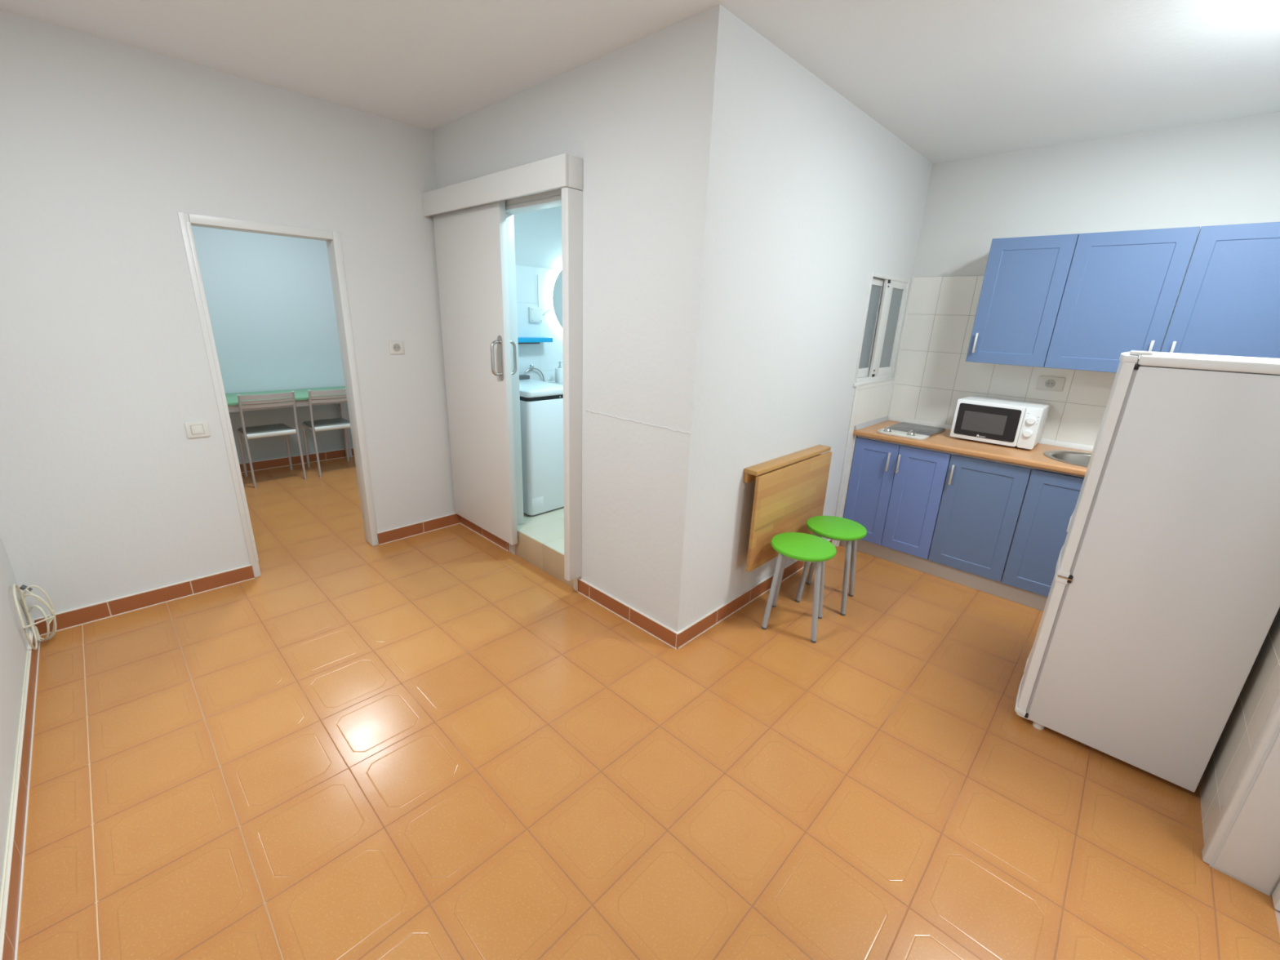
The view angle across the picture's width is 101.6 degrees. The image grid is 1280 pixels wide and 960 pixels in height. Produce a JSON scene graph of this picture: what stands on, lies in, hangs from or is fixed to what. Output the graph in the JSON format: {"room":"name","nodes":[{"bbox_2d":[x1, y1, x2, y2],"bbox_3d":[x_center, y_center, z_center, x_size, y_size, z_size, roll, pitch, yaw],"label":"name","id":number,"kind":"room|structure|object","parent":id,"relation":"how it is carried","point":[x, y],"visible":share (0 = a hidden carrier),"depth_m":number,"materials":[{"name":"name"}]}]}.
{"room":"apartment kitchen","nodes":[
{"label":"apartment kitchen","id":0,"kind":"room"},
{"bbox_2d":[0,535,30,889],"bbox_3d":[-2.274,-0.300,1.535,6.630,2.560,0.100,18,23,41],"label":"wall","id":1,"kind":"structure","parent":0,"point":[14,642],"depth_m":1.88,"materials":[{"name":"white paint"}]},
{"bbox_2d":[0,618,40,959],"bbox_3d":[-1.406,1.151,1.152,3.958,0.086,0.014,18,23,41],"label":"baseboard","id":2,"kind":"structure","parent":1,"relation":"attached to","point":[11,907],"depth_m":1.54,"materials":[{"name":"tile"}]},
{"bbox_2d":[0,650,28,928],"bbox_3d":[-1.302,1.138,1.039,3.550,0.008,0.007,18,23,41],"label":"cable","id":3,"kind":"object","parent":2,"relation":"on","point":[9,824],"visible":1,"depth_m":1.56,"materials":[{"name":"white plastic"}]},
{"bbox_2d":[12,583,57,650],"bbox_3d":[-2.636,0.599,2.284,0.298,0.348,0.088,18,23,41],"label":"coiled cable","id":4,"kind":"object","parent":1,"relation":"hanging from","point":[26,588],"visible":1,"depth_m":2.33,"materials":[{"name":"white plastic"}]},
{"bbox_2d":[191,226,353,463],"bbox_3d":[-2.972,-1.516,5.310,0.120,2.560,4.640,18,23,41],"label":"wall","id":5,"kind":"structure","parent":0,"point":[269,298],"depth_m":4.83,"materials":[{"name":"paint"}]},
{"bbox_2d":[239,447,354,472],"bbox_3d":[-3.489,-0.177,5.117,0.014,0.086,3.140,18,23,41],"label":"baseboard","id":6,"kind":"structure","parent":5,"relation":"attached to","point":[295,460],"depth_m":5.17,"materials":[{"name":"tile"}]},
{"bbox_2d":[0,9,561,634],"bbox_3d":[-1.258,-0.939,3.686,0.120,2.560,4.740,18,23,41],"label":"wall","id":7,"kind":"structure","parent":0,"point":[105,492],"depth_m":2.50,"materials":[{"name":"white paint"}]},
{"bbox_2d":[34,564,254,635],"bbox_3d":[-2.532,0.609,2.736,0.014,0.086,0.836,18,23,41],"label":"baseboard","id":8,"kind":"structure","parent":7,"relation":"attached to","point":[77,616],"depth_m":2.70,"materials":[{"name":"tile"}]},
{"bbox_2d":[184,420,210,438],"bbox_3d":[-2.285,-0.261,2.698,0.012,0.082,0.092,18,23,41],"label":"light switch","id":9,"kind":"object","parent":7,"relation":"attached to","point":[197,428],"visible":1,"depth_m":2.69,"materials":[{"name":"beige plastic"}]},
{"bbox_2d":[177,211,378,577],"bbox_3d":[-2.015,-0.428,3.032,0.135,1.925,0.702,18,23,41],"label":"doorway","id":10,"kind":"structure","parent":7,"relation":"in","point":[186,220],"depth_m":2.93,"materials":[{"name":"white paint"}]},
{"bbox_2d":[388,340,404,354],"bbox_3d":[-1.541,-0.839,3.308,0.012,0.083,0.089,18,23,41],"label":"wall socket","id":11,"kind":"object","parent":7,"relation":"attached to","point":[396,347],"visible":1,"depth_m":3.30,"materials":[{"name":"beige plastic"}]},
{"bbox_2d":[377,512,460,545],"bbox_3d":[-1.552,0.338,3.716,0.014,0.086,0.597,18,23,41],"label":"baseboard","id":12,"kind":"structure","parent":7,"relation":"attached to","point":[420,527],"depth_m":3.69,"materials":[{"name":"tile"}]},
{"bbox_2d":[517,337,552,344],"bbox_3d":[-0.896,-1.026,3.856,0.120,0.050,0.532,18,23,41],"label":"wall shelf","id":13,"kind":"object","parent":7,"relation":"attached to","point":[520,340],"visible":0.49,"depth_m":3.90,"materials":[{"name":"blue paint"}]},
{"bbox_2d":[515,265,562,382],"bbox_3d":[-0.585,-0.848,4.360,0.008,1.672,1.895,18,23,41],"label":"tiles","id":14,"kind":"structure","parent":7,"relation":"attached to","point":[545,357],"depth_m":4.01,"materials":[{"name":"white tile"}]},
{"bbox_2d":[524,364,544,381],"bbox_3d":[-0.837,-0.786,4.076,0.029,0.224,0.207,18,23,41],"label":"towel ring","id":15,"kind":"object","parent":14,"relation":"attached to","point":[531,367],"visible":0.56,"depth_m":4.05,"materials":[{"name":"metal"}]},
{"bbox_2d":[528,306,542,322],"bbox_3d":[-0.790,-1.252,3.963,0.027,0.110,0.114,18,23,41],"label":"junction box","id":16,"kind":"object","parent":14,"relation":"attached to","point":[535,315],"visible":1,"depth_m":3.95,"materials":[{"name":"white plastic"}]},
{"bbox_2d":[542,307,552,315],"bbox_3d":[-0.702,-1.312,4.039,0.012,0.081,0.138,18,23,41],"label":"conduit","id":17,"kind":"object","parent":16,"relation":"attached to","point":[550,308],"visible":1,"depth_m":4.03,"materials":[{"name":"white plastic"}]},
{"bbox_2d":[537,275,539,307],"bbox_3d":[-0.766,-1.425,3.944,0.005,0.232,0.012,18,23,41],"label":"cable trunking","id":18,"kind":"object","parent":14,"relation":"attached to","point":[537,275],"visible":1,"depth_m":3.95,"materials":[{"name":"white plastic"}]},
{"bbox_2d":[551,268,562,329],"bbox_3d":[-0.474,-1.452,4.230,0.036,0.600,0.600,18,23,41],"label":"wall mirror","id":19,"kind":"object","parent":7,"relation":"attached to","point":[557,288],"visible":0.29,"depth_m":4.04,"materials":[{"name":"silver metal"}]},
{"bbox_2d":[515,506,573,588],"bbox_3d":[-0.029,0.247,4.032,1.741,0.181,1.999,18,23,41],"label":"floor","id":20,"kind":"structure","parent":0,"point":[540,538],"depth_m":3.32,"materials":[{"name":"tile"}]},
{"bbox_2d":[519,374,564,515],"bbox_3d":[-0.810,-0.273,3.797,0.606,0.896,0.406,18,23,41],"label":"washing machine","id":21,"kind":"object","parent":20,"relation":"on","point":[541,402],"visible":0.58,"depth_m":3.55,"materials":[{"name":"white metal"}]},
{"bbox_2d":[546,380,563,385],"bbox_3d":[-0.339,-0.416,4.424,0.460,0.828,0.760,18,23,41],"label":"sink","id":22,"kind":"object","parent":20,"relation":"on","point":[553,381],"visible":0.07,"depth_m":4.13,"materials":[{"name":"white ceramic"}]},
{"bbox_2d":[555,361,563,382],"bbox_3d":[-0.632,-0.851,4.115,0.076,0.162,0.076,2,17,-2],"label":"soap dispenser","id":23,"kind":"object","parent":22,"relation":"on","point":[558,371],"visible":0.86,"depth_m":4.09,"materials":[{"name":"white plastic"}]},
{"bbox_2d":[432,4,735,631],"bbox_3d":[-0.508,-0.660,2.892,2.128,2.560,0.098,18,23,41],"label":"wall","id":24,"kind":"structure","parent":0,"point":[646,117],"depth_m":2.32,"materials":[{"name":"white paint"}]},
{"bbox_2d":[433,200,517,545],"bbox_3d":[-1.041,-0.625,3.316,0.753,2.000,0.168,18,23,41],"label":"door","id":25,"kind":"structure","parent":24,"relation":"in","point":[471,242],"depth_m":3.23,"materials":[{"name":"white paint"}]},
{"bbox_2d":[459,515,508,551],"bbox_3d":[-1.113,0.359,3.702,0.650,0.086,0.014,18,23,41],"label":"baseboard","id":26,"kind":"structure","parent":24,"relation":"attached to","point":[500,542],"depth_m":3.68,"materials":[{"name":"tile"}]},
{"bbox_2d":[421,153,582,217],"bbox_3d":[-0.802,-1.543,2.800,1.412,0.128,0.103,18,23,41],"label":"trim","id":27,"kind":"structure","parent":24,"relation":"attached to","point":[565,170],"depth_m":2.60,"materials":[{"name":"white paint"}]},
{"bbox_2d":[508,543,515,555],"bbox_3d":[-0.848,0.439,3.463,0.077,0.098,0.008,18,23,41],"label":"trim","id":28,"kind":"structure","parent":24,"relation":"attached to","point":[512,548],"depth_m":3.46,"materials":[{"name":"paint"}]},
{"bbox_2d":[505,194,561,524],"bbox_3d":[-0.534,-0.525,2.960,0.720,1.898,0.098,18,23,41],"label":"doorway","id":29,"kind":"structure","parent":24,"relation":"in","point":[555,201],"depth_m":3.08,"materials":[{"name":"white paint"}]},
{"bbox_2d":[561,186,582,581],"bbox_3d":[-0.344,-0.383,2.671,0.038,1.968,0.093,18,23,41],"label":"trim","id":30,"kind":"structure","parent":24,"relation":"attached to","point":[571,198],"depth_m":2.61,"materials":[{"name":"white paint"}]},
{"bbox_2d":[573,577,578,591],"bbox_3d":[-0.369,0.588,3.024,0.034,0.112,0.012,18,23,41],"label":"trim","id":31,"kind":"structure","parent":24,"relation":"attached to","point":[575,580],"depth_m":3.02,"materials":[{"name":"beige wood"}]},
{"bbox_2d":[577,577,679,649],"bbox_3d":[-0.087,0.692,2.770,0.749,0.086,0.014,18,23,41],"label":"baseboard","id":32,"kind":"structure","parent":24,"relation":"attached to","point":[668,636],"depth_m":2.73,"materials":[{"name":"tile"}]},
{"bbox_2d":[0,0,1279,163],"bbox_3d":[-0.070,-1.817,2.256,8.150,0.060,4.740,18,23,41],"label":"ceiling","id":33,"kind":"structure","parent":0,"point":[952,80],"depth_m":2.09,"materials":[{"name":"paint"}]},
{"bbox_2d":[17,456,1279,959],"bbox_3d":[-0.166,0.680,3.042,8.150,0.060,4.740,18,23,41],"label":"floor","id":34,"kind":"structure","parent":0,"point":[430,745],"depth_m":1.79,"materials":[{"name":"tile"}]},
{"bbox_2d":[236,391,306,488],"bbox_3d":[-3.292,-0.394,4.628,0.494,0.809,0.401,18,23,41],"label":"dining chair","id":35,"kind":"object","parent":34,"relation":"on","point":[277,429],"visible":1,"depth_m":4.49,"materials":[{"name":"grey metal"}]},
{"bbox_2d":[225,386,352,457],"bbox_3d":[-3.410,-0.381,4.683,0.564,0.740,1.685,18,23,41],"label":"table","id":36,"kind":"object","parent":34,"relation":"on","point":[301,395],"visible":0.16,"depth_m":4.74,"materials":[{"name":"laminate"}]},
{"bbox_2d":[302,388,351,477],"bbox_3d":[-2.938,-0.489,4.973,0.494,0.809,0.401,18,23,41],"label":"dining chair","id":37,"kind":"object","parent":34,"relation":"on","point":[336,423],"visible":0.67,"depth_m":4.80,"materials":[{"name":"grey metal"}]},
{"bbox_2d":[761,532,836,643],"bbox_3d":[0.823,0.546,2.726,0.320,0.462,0.320,14,21,32],"label":"stool","id":38,"kind":"object","parent":34,"relation":"on","point":[803,547],"visible":1,"depth_m":2.64,"materials":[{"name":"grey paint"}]},
{"bbox_2d":[795,515,866,615],"bbox_3d":[1.088,0.474,2.985,0.320,0.462,0.320,15,21,35],"label":"stool","id":39,"kind":"object","parent":34,"relation":"on","point":[831,527],"visible":0.98,"depth_m":2.90,"materials":[{"name":"green plastic"},{"name":"grey painted steel"}]},
{"bbox_2d":[835,435,857,546],"bbox_3d":[1.446,0.085,3.659,0.012,0.822,0.020,18,23,41],"label":"strip","id":40,"kind":"object","parent":34,"relation":"on","point":[855,436],"visible":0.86,"depth_m":3.62,"materials":[{"name":"white plastic"}]},
{"bbox_2d":[843,435,951,559],"bbox_3d":[1.849,0.054,3.637,0.578,0.716,0.614,18,23,41],"label":"base cabinet","id":41,"kind":"object","parent":34,"relation":"on","point":[895,491],"visible":0.85,"depth_m":3.42,"materials":[{"name":"blue wood"},{"name":"blue painted wood"}]},
{"bbox_2d":[853,416,1093,476],"bbox_3d":[2.298,-0.180,3.126,1.812,0.066,0.612,18,23,41],"label":"countertop","id":42,"kind":"structure","parent":41,"relation":"on","point":[1034,457],"depth_m":3.17,"materials":[{"name":"brown wood"}]},
{"bbox_2d":[877,422,946,439],"bbox_3d":[1.829,-0.347,3.515,0.290,0.042,0.505,18,23,41],"label":"cooktop","id":43,"kind":"object","parent":42,"relation":"in","point":[903,429],"visible":1,"depth_m":3.46,"materials":[{"name":"metal"}]},
{"bbox_2d":[950,395,1049,449],"bbox_3d":[2.253,-0.367,3.279,0.440,0.255,0.330,18,23,41],"label":"microwave","id":44,"kind":"object","parent":42,"relation":"on","point":[1001,421],"visible":1,"depth_m":3.17,"materials":[{"name":"white plastic"}]},
{"bbox_2d":[1043,449,1091,478],"bbox_3d":[2.521,-0.032,2.934,0.448,0.168,0.448,18,23,41],"label":"sink","id":45,"kind":"object","parent":42,"relation":"in","point":[1072,457],"visible":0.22,"depth_m":3.08,"materials":[{"name":"metal"}]},
{"bbox_2d":[839,539,1047,611],"bbox_3d":[2.103,0.634,3.200,1.814,0.100,0.014,18,23,41],"label":"plinth","id":46,"kind":"object","parent":34,"relation":"on","point":[1036,601],"visible":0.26,"depth_m":3.30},
{"bbox_2d":[928,453,1032,582],"bbox_3d":[2.202,0.168,3.317,0.401,0.716,0.614,18,23,41],"label":"base cabinet","id":47,"kind":"object","parent":34,"relation":"on","point":[982,500],"visible":0.83,"depth_m":3.11,"materials":[{"name":"blue wood"}]},
{"bbox_2d":[1001,466,1084,596],"bbox_3d":[2.641,0.311,2.917,0.820,0.716,0.614,18,23,41],"label":"base cabinet","id":48,"kind":"object","parent":34,"relation":"on","point":[1051,499],"visible":0.09,"depth_m":2.91,"materials":[{"name":"blue wood"}]},
{"bbox_2d":[1014,350,1279,791],"bbox_3d":[1.939,0.291,1.961,0.550,1.486,0.556,18,23,41],"label":"fridge","id":49,"kind":"object","parent":34,"relation":"on","point":[1162,602],"visible":1,"depth_m":1.75,"materials":[{"name":"white metal"}]},
{"bbox_2d":[689,16,932,624],"bbox_3d":[1.050,-0.651,3.053,0.090,2.560,2.283,18,23,41],"label":"wall","id":50,"kind":"structure","parent":0,"point":[819,197],"depth_m":2.56,"materials":[{"name":"white paint"}]},
{"bbox_2d":[677,539,832,648],"bbox_3d":[0.770,0.616,3.118,0.014,0.086,1.688,18,23,41],"label":"baseboard","id":51,"kind":"structure","parent":50,"relation":"attached to","point":[693,630],"depth_m":2.84,"materials":[{"name":"tile"}]},
{"bbox_2d":[743,444,831,572],"bbox_3d":[0.828,0.134,2.949,0.089,0.547,0.825,18,23,41],"label":"folding table","id":52,"kind":"object","parent":50,"relation":"attached to","point":[790,490],"visible":0.96,"depth_m":2.83,"materials":[{"name":"brown wood"}]},
{"bbox_2d":[743,444,831,475],"bbox_3d":[0.833,-0.118,2.874,0.077,0.023,0.825,18,23,41],"label":"shelf","id":53,"kind":"object","parent":52,"relation":"attached to","point":[758,469],"depth_m":2.81,"materials":[{"name":"brown wood"}]},
{"bbox_2d":[831,380,893,546],"bbox_3d":[1.614,-0.126,3.785,0.008,1.160,0.670,18,23,41],"label":"wall tiles","id":54,"kind":"structure","parent":50,"relation":"attached to","point":[872,402],"depth_m":3.61,"materials":[{"name":"white tile"}]},
{"bbox_2d":[831,275,914,542],"bbox_3d":[1.628,-0.462,3.675,0.016,1.868,0.690,18,23,41],"label":"trim","id":55,"kind":"structure","parent":50,"relation":"attached to","point":[912,277],"depth_m":3.65,"materials":[{"name":"white paint"}]},
{"bbox_2d":[853,271,910,386],"bbox_3d":[1.595,-1.002,3.516,0.094,0.689,0.707,18,23,41],"label":"window","id":56,"kind":"structure","parent":50,"relation":"in","point":[887,295],"depth_m":3.49,"materials":[{"name":"white paint"}]},
{"bbox_2d":[912,111,1279,276],"bbox_3d":[2.586,-0.653,3.248,2.043,2.560,0.120,18,23,41],"label":"wall","id":57,"kind":"structure","parent":0,"point":[1227,171],"depth_m":2.90,"materials":[{"name":"white paint"}]},
{"bbox_2d":[888,275,1115,446],"bbox_3d":[2.518,-0.312,3.318,1.809,1.862,0.008,18,23,41],"label":"tiles","id":58,"kind":"structure","parent":57,"relation":"attached to","point":[933,373],"depth_m":3.51,"materials":[{"name":"white tile"}]},
{"bbox_2d":[1035,375,1065,391],"bbox_3d":[2.527,-0.594,3.215,0.132,0.082,0.014,18,23,41],"label":"wall socket","id":59,"kind":"object","parent":58,"relation":"attached to","point":[1046,383],"visible":1,"depth_m":3.21,"materials":[{"name":"beige plastic"}]},
{"bbox_2d":[965,233,1079,367],"bbox_3d":[2.271,-1.048,3.103,0.395,0.696,0.350,18,23,41],"label":"upper cabinet","id":60,"kind":"object","parent":57,"relation":"attached to","point":[1024,281],"visible":0.94,"depth_m":2.99,"materials":[{"name":"blue wood"},{"name":"blue painted wood"}]},
{"bbox_2d":[1044,226,1200,373],"bbox_3d":[2.577,-0.948,2.824,0.454,0.696,0.350,18,23,41],"label":"upper cabinet","id":61,"kind":"object","parent":57,"relation":"attached to","point":[1122,288],"visible":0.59,"depth_m":2.71,"materials":[{"name":"blue wood"},{"name":"metal"}]},
{"bbox_2d":[1160,222,1279,358],"bbox_3d":[2.905,-0.842,2.526,0.456,0.696,0.350,18,23,41],"label":"upper cabinet","id":62,"kind":"object","parent":57,"relation":"attached to","point":[1228,303],"visible":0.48,"depth_m":2.44,"materials":[{"name":"blue wood"},{"name":"metal"}]},
{"bbox_2d":[1208,724,1279,895],"bbox_3d":[1.669,0.017,1.010,0.122,2.560,4.518,18,23,41],"label":"wall","id":63,"kind":"structure","parent":0,"point":[1277,731],"depth_m":1.52,"materials":[{"name":"white paint"}]},
{"bbox_2d":[1199,607,1279,845],"bbox_3d":[2.497,0.088,2.046,0.008,1.862,1.938,18,23,41],"label":"wall tiles","id":64,"kind":"structure","parent":63,"relation":"attached to","point":[1260,690],"depth_m":1.66,"materials":[{"name":"white tile"}]},
{"bbox_2d":[1201,690,1279,893],"bbox_3d":[1.829,0.175,1.258,0.134,2.120,0.055,18,23,41],"label":"trim","id":65,"kind":"structure","parent":63,"relation":"attached to","point":[1250,852],"depth_m":1.50,"materials":[{"name":"white paint"}]},
{"bbox_2d":[1271,878,1279,911],"bbox_3d":[1.869,0.223,1.171,0.048,2.076,0.060,18,23,41],"label":"trim","id":66,"kind":"structure","parent":63,"relation":"attached to","point":[1275,893],"depth_m":1.49,"materials":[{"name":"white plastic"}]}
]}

